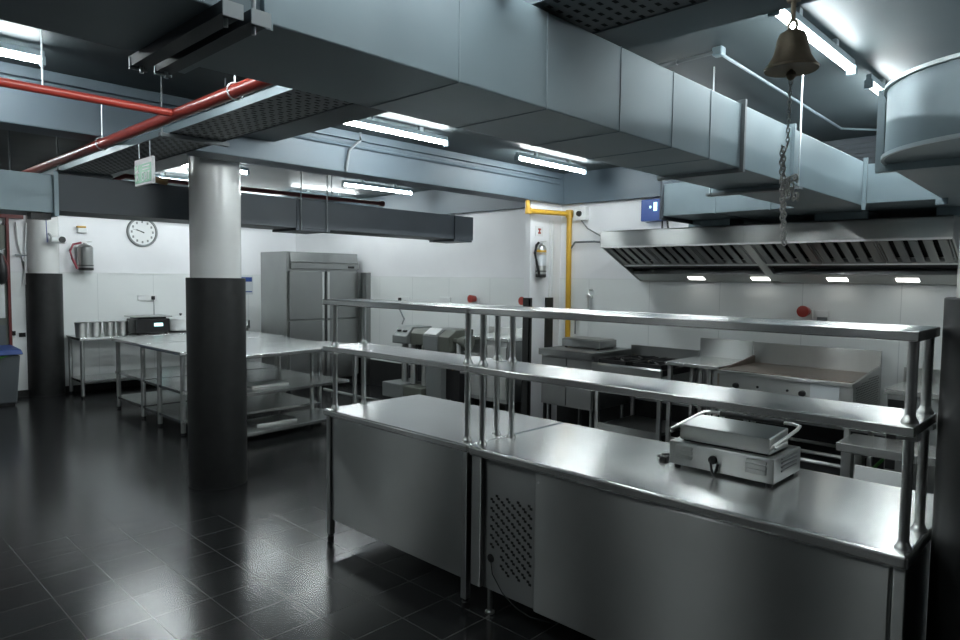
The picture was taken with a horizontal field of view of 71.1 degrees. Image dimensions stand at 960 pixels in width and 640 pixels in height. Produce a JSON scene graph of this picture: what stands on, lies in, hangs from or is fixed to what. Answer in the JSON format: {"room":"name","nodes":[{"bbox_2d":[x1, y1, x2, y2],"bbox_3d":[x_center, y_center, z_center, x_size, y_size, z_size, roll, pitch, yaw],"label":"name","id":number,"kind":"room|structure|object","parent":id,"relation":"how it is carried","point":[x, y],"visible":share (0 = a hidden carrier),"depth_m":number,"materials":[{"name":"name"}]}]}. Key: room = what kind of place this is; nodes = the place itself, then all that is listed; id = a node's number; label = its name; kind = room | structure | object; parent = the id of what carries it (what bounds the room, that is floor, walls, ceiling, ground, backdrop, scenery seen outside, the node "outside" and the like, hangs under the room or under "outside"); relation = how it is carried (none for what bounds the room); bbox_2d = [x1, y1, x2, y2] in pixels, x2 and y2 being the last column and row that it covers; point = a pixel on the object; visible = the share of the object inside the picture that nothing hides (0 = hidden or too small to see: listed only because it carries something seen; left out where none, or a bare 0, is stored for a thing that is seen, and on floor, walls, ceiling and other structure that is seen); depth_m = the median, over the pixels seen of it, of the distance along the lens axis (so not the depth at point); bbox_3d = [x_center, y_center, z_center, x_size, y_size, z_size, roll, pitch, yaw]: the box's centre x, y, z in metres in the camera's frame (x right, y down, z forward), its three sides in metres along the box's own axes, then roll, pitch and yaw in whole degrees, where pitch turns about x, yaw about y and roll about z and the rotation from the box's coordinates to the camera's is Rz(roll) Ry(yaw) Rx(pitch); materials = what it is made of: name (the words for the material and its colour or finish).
{"room":"commercial kitchen","nodes":[
{"label":"commercial kitchen","id":0,"kind":"room"},
{"bbox_2d":[0,215,295,274],"bbox_3d":[-7.841,-0.370,8.433,0.200,3.080,12.300,4,5,44],"label":"wall","id":1,"kind":"structure","parent":0,"point":[113,252],"depth_m":10.65,"materials":[{"name":"white paint"}]},
{"bbox_2d":[0,214,22,345],"bbox_3d":[-6.957,-0.183,9.148,0.076,2.640,1.300,4,5,44],"label":"door","id":2,"kind":"structure","parent":1,"relation":"in","point":[5,289],"depth_m":9.44,"materials":[{"name":"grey metal"}]},
{"bbox_2d":[0,249,8,284],"bbox_3d":[-6.632,-0.743,9.326,0.148,0.505,0.178,2,4,23],"label":"hanging bag","id":3,"kind":"object","parent":2,"relation":"hanging from","point":[4,271],"visible":1,"depth_m":9.29,"materials":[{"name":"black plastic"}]},
{"bbox_2d":[15,222,26,285],"bbox_3d":[-6.530,-0.935,9.568,0.037,0.902,0.152,4,5,44],"label":"conduit","id":4,"kind":"object","parent":1,"relation":"attached to","point":[16,229],"visible":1,"depth_m":9.59,"materials":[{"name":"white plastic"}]},
{"bbox_2d":[69,241,93,270],"bbox_3d":[-5.925,-0.960,10.024,0.239,0.449,0.286,1,4,8],"label":"fire extinguisher","id":5,"kind":"object","parent":1,"relation":"attached to","point":[85,262],"visible":1,"depth_m":9.97,"materials":[{"name":"grey metal"}]},
{"bbox_2d":[17,380,149,397],"bbox_3d":[-7.782,1.124,8.437,0.008,0.100,12.280,4,5,44],"label":"baseboard","id":6,"kind":"structure","parent":1,"relation":"attached to","point":[107,385],"depth_m":10.38,"materials":[{"name":"black rubber"}]},
{"bbox_2d":[10,273,260,390],"bbox_3d":[-7.776,0.280,8.395,0.012,1.790,12.288,4,5,44],"label":"cladding","id":7,"kind":"object","parent":1,"relation":"attached to","point":[86,297],"depth_m":10.46,"materials":[{"name":"white tile"}]},
{"bbox_2d":[10,271,260,275],"bbox_3d":[-7.765,-0.622,8.333,0.022,0.018,12.278,4,5,44],"label":"trim","id":8,"kind":"structure","parent":1,"relation":"attached to","point":[10,271],"depth_m":10.48,"materials":[{"name":"white plastic"}]},
{"bbox_2d":[126,220,157,246],"bbox_3d":[-5.392,-1.405,10.733,0.045,0.470,0.470,4,5,44],"label":"wall clock","id":9,"kind":"object","parent":1,"relation":"attached to","point":[140,233],"visible":0.85,"depth_m":10.73,"materials":[{"name":"white plastic"}]},
{"bbox_2d":[0,382,664,639],"bbox_3d":[-1.880,1.686,2.866,16.900,0.200,12.800,4,5,44],"label":"floor","id":10,"kind":"structure","parent":0,"point":[105,535],"depth_m":4.35,"materials":[{"name":"tile"}]},
{"bbox_2d":[0,345,22,405],"bbox_3d":[-6.660,0.764,8.972,0.627,0.780,0.842,4,5,44],"label":"waste bin","id":11,"kind":"object","parent":10,"relation":"on","point":[9,354],"visible":1,"depth_m":9.00,"materials":[{"name":"grey plastic"}]},
{"bbox_2d":[25,215,65,396],"bbox_3d":[-6.383,-0.438,9.832,0.476,3.080,0.476,4,5,44],"label":"round column","id":12,"kind":"structure","parent":10,"relation":"on","point":[44,279],"depth_m":9.67,"materials":[{"name":"black paint"}]},
{"bbox_2d":[66,332,185,397],"bbox_3d":[-5.266,0.642,10.498,0.680,0.870,1.930,4,5,44],"label":"work table","id":13,"kind":"object","parent":10,"relation":"on","point":[82,378],"visible":0.52,"depth_m":9.97,"materials":[{"name":"metal"}]},
{"bbox_2d":[74,322,87,335],"bbox_3d":[-5.867,0.136,9.877,0.180,0.202,0.180,4,5,44],"label":"steel pot","id":14,"kind":"object","parent":13,"relation":"on","point":[80,327],"visible":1,"depth_m":9.82,"materials":[{"name":"silver metal"}]},
{"bbox_2d":[71,373,131,382],"bbox_3d":[-5.268,0.844,10.510,0.620,0.035,1.870,4,5,44],"label":"shelf","id":15,"kind":"object","parent":13,"relation":"attached to","point":[93,378],"depth_m":9.96,"materials":[{"name":"metal"}]},
{"bbox_2d":[124,314,171,333],"bbox_3d":[-5.211,0.067,10.556,0.440,0.272,0.570,4,5,44],"label":"microwave","id":16,"kind":"object","parent":13,"relation":"on","point":[138,324],"visible":0.96,"depth_m":10.41,"materials":[{"name":"black plastic"}]},
{"bbox_2d":[169,313,185,331],"bbox_3d":[-4.876,0.035,10.946,0.420,0.295,0.420,4,5,44],"label":"lidded pot","id":17,"kind":"object","parent":13,"relation":"on","point":[177,323],"visible":0.65,"depth_m":10.76,"materials":[{"name":"white plastic"}]},
{"bbox_2d":[111,331,283,418],"bbox_3d":[-3.848,0.699,9.275,1.060,0.940,1.930,4,5,44],"label":"work table","id":18,"kind":"object","parent":10,"relation":"on","point":[144,399],"visible":0.56,"depth_m":8.86,"materials":[{"name":"metal"}]},
{"bbox_2d":[116,390,186,408],"bbox_3d":[-3.859,1.016,9.287,1.000,0.035,1.850,4,5,44],"label":"shelf","id":19,"kind":"object","parent":18,"relation":"attached to","point":[168,397],"depth_m":8.79,"materials":[{"name":"metal"}]},
{"bbox_2d":[115,360,276,381],"bbox_3d":[-3.855,0.686,9.267,1.000,0.035,1.850,4,5,44],"label":"shelf","id":20,"kind":"object","parent":18,"relation":"attached to","point":[170,371],"depth_m":8.91,"materials":[{"name":"metal"}]},
{"bbox_2d":[185,156,247,490],"bbox_3d":[-2.244,-0.137,5.718,0.476,3.080,0.476,4,5,44],"label":"round column","id":21,"kind":"structure","parent":10,"relation":"on","point":[215,287],"depth_m":5.55,"materials":[{"name":"black paint"}]},
{"bbox_2d":[140,336,321,435],"bbox_3d":[-3.068,0.759,8.444,1.180,0.940,1.850,4,5,44],"label":"work table","id":22,"kind":"object","parent":10,"relation":"on","point":[177,412],"visible":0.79,"depth_m":8.29,"materials":[{"name":"metal"}]},
{"bbox_2d":[144,368,309,394],"bbox_3d":[-3.075,0.747,8.435,1.120,0.035,1.770,4,5,44],"label":"shelf","id":23,"kind":"object","parent":22,"relation":"attached to","point":[172,384],"depth_m":8.43,"materials":[{"name":"metal"}]},
{"bbox_2d":[145,392,320,423],"bbox_3d":[-3.079,1.076,8.456,1.120,0.035,1.770,4,5,44],"label":"shelf","id":24,"kind":"object","parent":22,"relation":"attached to","point":[280,400],"depth_m":8.40,"materials":[{"name":"metal"}]},
{"bbox_2d":[186,341,356,436],"bbox_3d":[-2.298,0.802,7.766,0.700,0.955,1.890,3,4,39],"label":"work table","id":25,"kind":"object","parent":10,"relation":"on","point":[313,415],"visible":0.34,"depth_m":7.78,"materials":[{"name":"metal"}]},
{"bbox_2d":[247,380,288,388],"bbox_3d":[-2.447,0.727,7.635,0.290,0.026,0.450,4,5,44],"label":"baking tray","id":26,"kind":"object","parent":25,"relation":"on","point":[260,384],"visible":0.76,"depth_m":7.58,"materials":[{"name":"metal"}]},
{"bbox_2d":[247,414,296,425],"bbox_3d":[-2.396,1.149,7.712,0.300,0.024,0.500,4,5,44],"label":"baking tray","id":27,"kind":"object","parent":25,"relation":"on","point":[278,418],"visible":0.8,"depth_m":7.68,"materials":[{"name":"metal"}]},
{"bbox_2d":[247,407,326,436],"bbox_3d":[-2.356,1.180,7.722,0.640,0.035,1.660,3,4,39],"label":"shelf","id":28,"kind":"object","parent":25,"relation":"attached to","point":[313,415],"depth_m":7.72,"materials":[{"name":"metal"}]},
{"bbox_2d":[247,374,348,396],"bbox_3d":[-2.351,0.756,7.697,0.640,0.035,1.660,3,4,39],"label":"shelf","id":29,"kind":"object","parent":25,"relation":"attached to","point":[309,381],"depth_m":7.79,"materials":[{"name":"metal"}]},
{"bbox_2d":[261,251,358,382],"bbox_3d":[-2.773,-0.010,11.031,0.848,2.165,1.320,4,5,44],"label":"fridge","id":30,"kind":"object","parent":10,"relation":"on","point":[294,285],"visible":0.76,"depth_m":10.62,"materials":[{"name":"metal"}]},
{"bbox_2d":[382,325,431,398],"bbox_3d":[-0.936,0.635,9.732,0.820,1.080,0.570,4,5,44],"label":"mixer","id":31,"kind":"object","parent":10,"relation":"on","point":[409,334],"visible":0.57,"depth_m":9.64,"materials":[{"name":"grey metal"}]},
{"bbox_2d":[324,394,562,607],"bbox_3d":[-0.271,1.062,4.363,1.365,0.900,0.850,4,5,44],"label":"work table","id":32,"kind":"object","parent":10,"relation":"on","point":[399,470],"depth_m":4.05,"materials":[{"name":"metal"}]},
{"bbox_2d":[322,299,507,441],"bbox_3d":[-0.442,0.257,4.133,1.355,0.732,0.350,4,5,44],"label":"overshelf","id":33,"kind":"object","parent":32,"relation":"on","point":[459,362],"visible":0.94,"depth_m":3.91,"materials":[{"name":"metal"}]},
{"bbox_2d":[322,299,501,313],"bbox_3d":[-0.445,-0.091,4.104,1.355,0.035,0.330,4,5,44],"label":"shelf","id":34,"kind":"object","parent":33,"relation":"attached to","point":[363,303],"depth_m":3.94,"materials":[{"name":"metal"}]},
{"bbox_2d":[322,343,507,371],"bbox_3d":[-0.441,0.216,4.130,1.355,0.034,0.350,4,5,44],"label":"shelf","id":35,"kind":"object","parent":33,"relation":"attached to","point":[444,360],"depth_m":4.01,"materials":[{"name":"metal"}]},
{"bbox_2d":[324,394,562,452],"bbox_3d":[-0.266,0.636,4.337,1.365,0.045,0.850,4,5,44],"label":"countertop","id":36,"kind":"structure","parent":32,"relation":"on","point":[437,421],"depth_m":4.20,"materials":[{"name":"metal"}]},
{"bbox_2d":[423,327,474,404],"bbox_3d":[-0.338,0.667,9.179,0.790,1.098,0.500,4,5,44],"label":"machine","id":37,"kind":"object","parent":10,"relation":"on","point":[448,384],"visible":0.74,"depth_m":9.09,"materials":[{"name":"grey metal"}]},
{"bbox_2d":[471,326,521,410],"bbox_3d":[0.246,0.676,8.884,0.740,1.130,0.485,4,5,44],"label":"sink","id":38,"kind":"object","parent":10,"relation":"on","point":[505,331],"visible":0.48,"depth_m":8.67,"materials":[{"name":"metal"}]},
{"bbox_2d":[473,334,521,341],"bbox_3d":[0.252,0.232,8.857,0.740,0.040,0.485,4,5,44],"label":"countertop","id":39,"kind":"structure","parent":38,"relation":"on","point":[503,338],"depth_m":8.66,"materials":[{"name":"metal"}]},
{"bbox_2d":[524,201,561,420],"bbox_3d":[0.765,-0.257,8.279,0.090,3.080,0.600,4,5,44],"label":"wall pier","id":40,"kind":"object","parent":10,"relation":"on","point":[535,288],"visible":0.43,"depth_m":8.20,"materials":[{"name":"white paint"}]},
{"bbox_2d":[521,298,531,415],"bbox_3d":[0.562,0.512,8.115,0.102,1.560,0.052,4,5,44],"label":"trim","id":41,"kind":"structure","parent":40,"relation":"attached to","point":[527,302],"depth_m":8.09,"materials":[{"name":"black rubber"}]},
{"bbox_2d":[534,241,546,277],"bbox_3d":[0.718,-0.728,8.036,0.129,0.449,0.224,4,5,44],"label":"fire extinguisher","id":42,"kind":"object","parent":40,"relation":"attached to","point":[540,250],"visible":1,"depth_m":8.00,"materials":[{"name":"grey metal"}]},
{"bbox_2d":[543,297,552,419],"bbox_3d":[0.845,0.502,8.338,0.020,1.560,0.140,4,5,44],"label":"trim","id":43,"kind":"structure","parent":40,"relation":"attached to","point":[548,329],"depth_m":8.31,"materials":[{"name":"black rubber"}]},
{"bbox_2d":[548,221,553,296],"bbox_3d":[0.875,-0.751,8.274,0.016,0.930,0.076,4,5,44],"label":"conduit","id":44,"kind":"object","parent":40,"relation":"attached to","point":[550,221],"visible":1,"depth_m":8.27,"materials":[{"name":"white plastic"}]},
{"bbox_2d":[539,346,630,433],"bbox_3d":[1.203,0.824,7.730,0.730,1.000,0.800,4,5,44],"label":"base cabinet","id":45,"kind":"object","parent":10,"relation":"on","point":[561,356],"visible":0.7,"depth_m":7.46,"materials":[{"name":"metal"}]},
{"bbox_2d":[544,346,630,356],"bbox_3d":[1.213,0.342,7.704,0.730,0.035,0.790,4,5,44],"label":"countertop","id":46,"kind":"structure","parent":45,"relation":"on","point":[615,350],"depth_m":7.55,"materials":[{"name":"metal"}]},
{"bbox_2d":[562,336,616,349],"bbox_3d":[1.265,0.264,7.789,0.520,0.112,0.350,4,5,44],"label":"box","id":47,"kind":"object","parent":46,"relation":"on","point":[597,343],"visible":1,"depth_m":7.66,"materials":[{"name":"metal"}]},
{"bbox_2d":[592,344,699,440],"bbox_3d":[1.756,0.840,7.165,0.810,1.050,0.830,4,5,44],"label":"gas range","id":48,"kind":"object","parent":10,"relation":"on","point":[643,361],"visible":0.77,"depth_m":7.08,"materials":[{"name":"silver metal"}]},
{"bbox_2d":[598,362,697,376],"bbox_3d":[1.760,0.496,7.144,0.810,0.060,0.750,4,5,44],"label":"cooktop","id":49,"kind":"object","parent":48,"relation":"in","point":[676,369],"depth_m":6.86,"materials":[{"name":"silver metal"}]},
{"bbox_2d":[469,423,933,639],"bbox_3d":[0.949,1.149,3.192,2.002,0.900,0.850,4,5,44],"label":"counter","id":50,"kind":"object","parent":10,"relation":"on","point":[584,528],"depth_m":2.82,"materials":[{"name":"metal"}]},
{"bbox_2d":[490,495,531,586],"bbox_3d":[0.154,1.113,3.419,0.280,0.408,0.003,4,5,44],"label":"grille","id":51,"kind":"object","parent":50,"relation":"attached to","point":[510,515],"depth_m":3.41,"materials":[{"name":"silver"}]},
{"bbox_2d":[469,423,933,569],"bbox_3d":[0.955,0.724,3.166,2.002,0.050,0.850,4,5,44],"label":"countertop","id":52,"kind":"structure","parent":50,"relation":"on","point":[852,517],"depth_m":2.84,"materials":[{"name":"metal"}]},
{"bbox_2d":[469,306,939,551],"bbox_3d":[0.783,0.343,2.958,2.003,0.732,0.350,4,5,44],"label":"overshelf","id":53,"kind":"object","parent":50,"relation":"on","point":[910,425],"visible":1,"depth_m":2.54,"materials":[{"name":"metal"}]},
{"bbox_2d":[469,361,936,437],"bbox_3d":[0.783,0.302,2.956,2.002,0.034,0.350,4,5,44],"label":"shelf","id":54,"kind":"object","parent":53,"relation":"attached to","point":[865,417],"depth_m":2.66,"materials":[{"name":"metal"}]},
{"bbox_2d":[470,306,939,341],"bbox_3d":[0.780,-0.004,2.930,2.002,0.035,0.330,4,5,44],"label":"shelf","id":55,"kind":"object","parent":53,"relation":"attached to","point":[910,333],"depth_m":2.58,"materials":[{"name":"metal"}]},
{"bbox_2d":[669,410,801,486],"bbox_3d":[1.192,0.586,3.145,0.495,0.234,0.400,4,5,44],"label":"grill","id":56,"kind":"object","parent":50,"relation":"on","point":[758,452],"visible":1,"depth_m":3.04,"materials":[{"name":"metal"}]},
{"bbox_2d":[665,337,753,442],"bbox_3d":[2.268,0.806,6.670,0.550,1.190,0.790,4,5,44],"label":"table","id":57,"kind":"object","parent":10,"relation":"on","point":[715,354],"visible":0.38,"depth_m":6.71,"materials":[{"name":"metal"}]},
{"bbox_2d":[665,356,741,369],"bbox_3d":[2.273,0.419,6.646,0.550,0.035,0.790,4,5,44],"label":"countertop","id":58,"kind":"structure","parent":57,"relation":"on","point":[702,362],"depth_m":6.50,"materials":[{"name":"metal"}]},
{"bbox_2d":[717,342,881,475],"bbox_3d":[2.832,0.853,6.019,1.116,1.190,0.868,4,5,44],"label":"griddle","id":59,"kind":"object","parent":10,"relation":"on","point":[829,373],"visible":0.7,"depth_m":5.93,"materials":[{"name":"metal"}]},
{"bbox_2d":[856,376,878,404],"bbox_3d":[3.244,0.616,5.625,0.002,0.248,0.668,4,5,44],"label":"grille","id":60,"kind":"object","parent":59,"relation":"attached to","point":[867,387],"depth_m":5.63,"materials":[{"name":"silver metal"}]},
{"bbox_2d":[854,465,900,487],"bbox_3d":[2.830,1.295,4.767,0.340,0.460,0.095,4,5,44],"label":"leaning board","id":61,"kind":"object","parent":10,"relation":"on","point":[886,477],"visible":0.21,"depth_m":4.78,"materials":[{"name":"white plastic"}]},
{"bbox_2d":[836,433,935,478],"bbox_3d":[3.081,1.220,4.893,0.800,0.600,0.430,4,5,44],"label":"table","id":62,"kind":"object","parent":10,"relation":"on","point":[854,448],"visible":0.29,"depth_m":4.94,"materials":[{"name":"metal"}]},
{"bbox_2d":[884,367,939,493],"bbox_3d":[3.798,0.971,5.340,0.910,1.060,0.685,4,5,44],"label":"sink","id":63,"kind":"object","parent":10,"relation":"on","point":[895,393],"visible":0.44,"depth_m":5.33,"materials":[{"name":"metal"}]},
{"bbox_2d":[884,381,939,399],"bbox_3d":[3.803,0.582,5.316,0.910,0.040,0.685,4,5,44],"label":"countertop","id":64,"kind":"structure","parent":63,"relation":"on","point":[899,388],"depth_m":5.36,"materials":[{"name":"metal"}]},
{"bbox_2d":[903,367,939,383],"bbox_3d":[4.027,0.490,5.544,0.910,0.120,0.040,4,5,44],"label":"backsplash","id":65,"kind":"structure","parent":63,"relation":"attached to","point":[936,372],"depth_m":5.69,"materials":[{"name":"metal"}]},
{"bbox_2d":[926,239,959,639],"bbox_3d":[1.811,0.231,2.226,0.476,2.870,0.476,4,5,44],"label":"round column","id":66,"kind":"structure","parent":10,"relation":"on","point":[943,610],"depth_m":2.26,"materials":[{"name":"black paint"}]},
{"bbox_2d":[0,0,959,201],"bbox_3d":[-1.840,-1.588,2.665,16.900,0.200,12.800,4,5,44],"label":"ceiling","id":67,"kind":"structure","parent":0,"point":[886,39],"depth_m":4.26,"materials":[{"name":"paint"}]},
{"bbox_2d":[0,41,45,66],"bbox_3d":[-2.896,-1.488,3.409,0.048,0.123,1.188,4,5,44],"label":"tube light","id":68,"kind":"object","parent":67,"relation":"attached to","point":[6,49],"visible":0.82,"depth_m":3.75,"materials":[{"name":"white plastic"}]},
{"bbox_2d":[0,130,58,217],"bbox_3d":[-5.688,-1.119,2.920,0.510,0.860,6.600,4,5,44],"label":"duct","id":69,"kind":"object","parent":67,"relation":"hanging from","point":[21,193],"visible":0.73,"depth_m":5.03,"materials":[{"name":"grey metal"}]},
{"bbox_2d":[27,212,50,241],"bbox_3d":[-3.382,-0.710,5.159,0.120,0.225,0.130,4,5,44],"label":"junction box","id":70,"kind":"object","parent":69,"relation":"attached to","point":[30,215],"visible":1,"depth_m":5.12,"materials":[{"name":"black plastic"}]},
{"bbox_2d":[0,29,172,116],"bbox_3d":[-4.022,-1.199,1.172,0.042,0.446,6.797,4,5,44],"label":"branch","id":71,"kind":"object","parent":67,"relation":"hanging from","point":[4,82],"visible":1,"depth_m":3.29,"materials":[{"name":"red paint"}]},
{"bbox_2d":[22,75,273,172],"bbox_3d":[-2.314,-1.358,4.286,11.400,0.468,0.087,4,5,44],"label":"sprinkler","id":72,"kind":"object","parent":67,"relation":"hanging from","point":[242,88],"visible":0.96,"depth_m":3.77,"materials":[{"name":"red paint"}]},
{"bbox_2d":[129,0,270,78],"bbox_3d":[-0.667,-1.012,1.552,0.528,0.785,0.106,4,5,44],"label":"cable tray","id":73,"kind":"object","parent":67,"relation":"hanging from","point":[225,23],"visible":1,"depth_m":1.52,"materials":[{"name":"paint"}]},
{"bbox_2d":[0,0,867,209],"bbox_3d":[-0.833,-0.807,1.401,0.470,0.370,9.920,4,5,44],"label":"duct","id":74,"kind":"object","parent":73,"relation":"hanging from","point":[512,70],"visible":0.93,"depth_m":2.13,"materials":[{"name":"grey metal"}]},
{"bbox_2d":[113,174,384,206],"bbox_3d":[-2.486,-1.512,7.061,0.068,0.504,3.690,4,5,44],"label":"branch","id":75,"kind":"object","parent":67,"relation":"hanging from","point":[123,176],"visible":0.56,"depth_m":7.42,"materials":[{"name":"red paint"}]},
{"bbox_2d":[58,171,472,242],"bbox_3d":[-1.828,-1.325,6.924,0.496,0.845,4.530,4,5,44],"label":"duct","id":76,"kind":"object","parent":67,"relation":"hanging from","point":[79,196],"visible":0.84,"depth_m":6.47,"materials":[{"name":"metal"}]},
{"bbox_2d":[0,61,565,204],"bbox_3d":[-3.273,-1.400,3.985,0.270,0.370,12.300,4,5,44],"label":"beam","id":77,"kind":"structure","parent":67,"relation":"attached to","point":[20,110],"depth_m":5.63,"materials":[{"name":"metal"}]},
{"bbox_2d":[37,0,710,178],"bbox_3d":[-1.823,-1.362,4.292,11.700,0.450,0.440,4,5,44],"label":"cable tray","id":78,"kind":"object","parent":67,"relation":"hanging from","point":[277,105],"visible":0.57,"depth_m":3.68,"materials":[{"name":"grey metal"}]},
{"bbox_2d":[135,140,154,186],"bbox_3d":[-2.235,-1.041,4.471,0.310,0.282,0.025,4,5,44],"label":"exit sign","id":79,"kind":"object","parent":78,"relation":"hanging from","point":[145,167],"visible":1,"depth_m":4.44,"materials":[{"name":"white plastic"}]},
{"bbox_2d":[341,180,412,194],"bbox_3d":[-1.383,-1.824,9.186,0.048,0.123,1.188,4,5,44],"label":"tube light","id":80,"kind":"object","parent":67,"relation":"attached to","point":[361,184],"visible":0.98,"depth_m":9.14,"materials":[{"name":"silver metal"}]},
{"bbox_2d":[345,117,448,146],"bbox_3d":[-0.704,-1.596,5.599,0.048,0.123,1.188,4,5,44],"label":"tube light","id":81,"kind":"object","parent":67,"relation":"attached to","point":[367,123],"visible":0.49,"depth_m":5.62,"materials":[{"name":"silver metal"}]},
{"bbox_2d":[40,0,817,180],"bbox_3d":[-0.518,-1.447,3.982,16.400,0.210,0.520,4,5,44],"label":"beam","id":82,"kind":"structure","parent":67,"relation":"attached to","point":[713,13],"depth_m":2.96,"materials":[{"name":"metal"}]},
{"bbox_2d":[0,67,560,184],"bbox_3d":[-3.115,-1.393,3.902,0.073,0.352,11.800,4,5,44],"label":"conduit","id":83,"kind":"object","parent":82,"relation":"attached to","point":[5,71],"visible":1,"depth_m":5.93,"materials":[{"name":"grey metal"}]},
{"bbox_2d":[514,152,586,174],"bbox_3d":[0.772,-1.671,7.119,0.048,0.123,1.188,4,5,44],"label":"tube light","id":84,"kind":"object","parent":67,"relation":"attached to","point":[518,156],"visible":1,"depth_m":7.05,"materials":[{"name":"white glass"}]},
{"bbox_2d":[332,135,875,214],"bbox_3d":[2.393,-1.518,7.011,16.400,0.370,0.080,4,5,44],"label":"beam","id":85,"kind":"structure","parent":67,"relation":"attached to","point":[617,183],"depth_m":8.19,"materials":[{"name":"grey paint"}]},
{"bbox_2d":[823,136,875,163],"bbox_3d":[3.466,-1.446,5.894,2.900,0.330,0.045,4,5,44],"label":"louvres","id":86,"kind":"object","parent":85,"relation":"attached to","point":[858,148],"visible":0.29,"depth_m":5.97,"materials":[{"name":"paint"}]},
{"bbox_2d":[705,66,803,196],"bbox_3d":[1.600,-1.132,3.917,0.545,0.780,0.060,4,5,44],"label":"hanger","id":87,"kind":"object","parent":67,"relation":"hanging from","point":[797,187],"visible":0.74,"depth_m":3.87,"materials":[{"name":"grey metal"}]},
{"bbox_2d":[658,45,876,130],"bbox_3d":[2.242,-1.546,4.828,3.138,0.050,0.918,-2,4,-33],"label":"conduit","id":88,"kind":"object","parent":67,"relation":"attached to","point":[718,51],"visible":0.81,"depth_m":3.95,"materials":[{"name":"grey metal"}]},
{"bbox_2d":[764,0,819,245],"bbox_3d":[1.098,-0.849,2.373,0.180,1.170,0.180,4,5,44],"label":"bell","id":89,"kind":"object","parent":67,"relation":"hanging from","point":[792,58],"visible":1,"depth_m":2.36,"materials":[{"name":"brown metal"}]},
{"bbox_2d":[768,7,856,75],"bbox_3d":[1.708,-1.432,3.396,0.048,0.123,1.188,4,5,44],"label":"tube light","id":90,"kind":"object","parent":67,"relation":"attached to","point":[831,48],"visible":0.77,"depth_m":3.40,"materials":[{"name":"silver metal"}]},
{"bbox_2d":[864,74,885,94],"bbox_3d":[2.761,-1.487,4.490,0.048,0.123,1.188,4,5,44],"label":"tube light","id":91,"kind":"object","parent":67,"relation":"attached to","point":[871,82],"visible":0.41,"depth_m":4.11,"materials":[{"name":"silver metal"}]},
{"bbox_2d":[296,197,688,278],"bbox_3d":[2.473,-0.170,7.194,16.400,3.080,0.200,4,5,44],"label":"wall","id":92,"kind":"structure","parent":0,"point":[496,249],"depth_m":9.25,"materials":[{"name":"white paint"}]},
{"bbox_2d":[359,276,637,279],"bbox_3d":[2.402,-0.422,7.102,16.400,0.012,0.014,4,5,44],"label":"trim","id":93,"kind":"structure","parent":92,"relation":"attached to","point":[359,276],"depth_m":9.28,"materials":[{"name":"white plastic"}]},
{"bbox_2d":[489,326,521,335],"bbox_3d":[0.405,0.155,9.011,0.740,0.100,0.045,4,5,44],"label":"backsplash","id":94,"kind":"structure","parent":92,"relation":"attached to","point":[504,330],"depth_m":9.05,"materials":[{"name":"metal"}]},
{"bbox_2d":[525,200,572,336],"bbox_3d":[0.822,-0.533,8.100,0.766,1.754,0.089,-2,4,-38],"label":"gas pipe","id":95,"kind":"object","parent":92,"relation":"attached to","point":[528,210],"visible":0.93,"depth_m":8.26,"materials":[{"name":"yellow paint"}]},
{"bbox_2d":[571,207,599,248],"bbox_3d":[1.447,-1.089,7.920,0.999,0.519,0.108,4,5,44],"label":"box","id":96,"kind":"object","parent":92,"relation":"attached to","point":[581,214],"visible":0.68,"depth_m":8.09,"materials":[{"name":"white plastic"}]},
{"bbox_2d":[340,357,884,469],"bbox_3d":[2.381,1.162,7.188,16.388,0.420,0.008,4,5,44],"label":"baseboard","id":97,"kind":"structure","parent":92,"relation":"attached to","point":[380,371],"depth_m":7.67,"materials":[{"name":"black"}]},
{"bbox_2d":[641,198,668,227],"bbox_3d":[1.946,-1.147,7.427,0.319,0.371,0.123,4,5,44],"label":"controller","id":98,"kind":"object","parent":92,"relation":"attached to","point":[650,208],"visible":0.63,"depth_m":7.41,"materials":[{"name":"blue plastic"}]},
{"bbox_2d":[357,277,956,435],"bbox_3d":[2.392,0.477,7.158,16.400,1.790,0.012,4,5,44],"label":"cladding","id":99,"kind":"object","parent":92,"relation":"attached to","point":[896,304],"depth_m":7.21,"materials":[{"name":"white tile"}]},
{"bbox_2d":[361,273,370,384],"bbox_3d":[-1.909,0.142,11.212,0.160,1.860,0.087,4,5,44],"label":"wall trunking","id":100,"kind":"structure","parent":99,"relation":"attached to","point":[365,277],"depth_m":11.15,"materials":[{"name":"metal"}]},
{"bbox_2d":[797,306,812,319],"bbox_3d":[3.079,-0.070,6.372,0.120,0.135,0.125,4,5,44],"label":"socket","id":101,"kind":"object","parent":99,"relation":"attached to","point":[804,312],"visible":1,"depth_m":6.34,"materials":[{"name":"red plastic"}]},
{"bbox_2d":[700,337,753,359],"bbox_3d":[2.534,0.294,6.909,0.550,0.190,0.040,4,5,44],"label":"backsplash","id":102,"kind":"structure","parent":92,"relation":"attached to","point":[712,347],"depth_m":6.89,"materials":[{"name":"metal"}]},
{"bbox_2d":[600,215,959,284],"bbox_3d":[2.640,-0.603,6.256,3.045,0.513,0.859,4,5,44],"label":"extraction hood","id":103,"kind":"object","parent":92,"relation":"attached to","point":[915,250],"visible":1,"depth_m":5.92,"materials":[{"name":"metal"}]},
{"bbox_2d":[659,164,959,226],"bbox_3d":[3.007,-0.992,5.463,2.720,0.375,1.325,4,5,44],"label":"duct","id":104,"kind":"object","parent":103,"relation":"attached to","point":[891,194],"visible":0.38,"depth_m":5.47,"materials":[{"name":"metal"}]},
{"bbox_2d":[875,52,959,204],"bbox_3d":[3.511,-0.824,2.479,3.450,0.380,2.344,4,5,44],"label":"duct","id":105,"kind":"object","parent":104,"relation":"attached to","point":[918,133],"visible":1,"depth_m":2.78,"materials":[{"name":"silver metal"}]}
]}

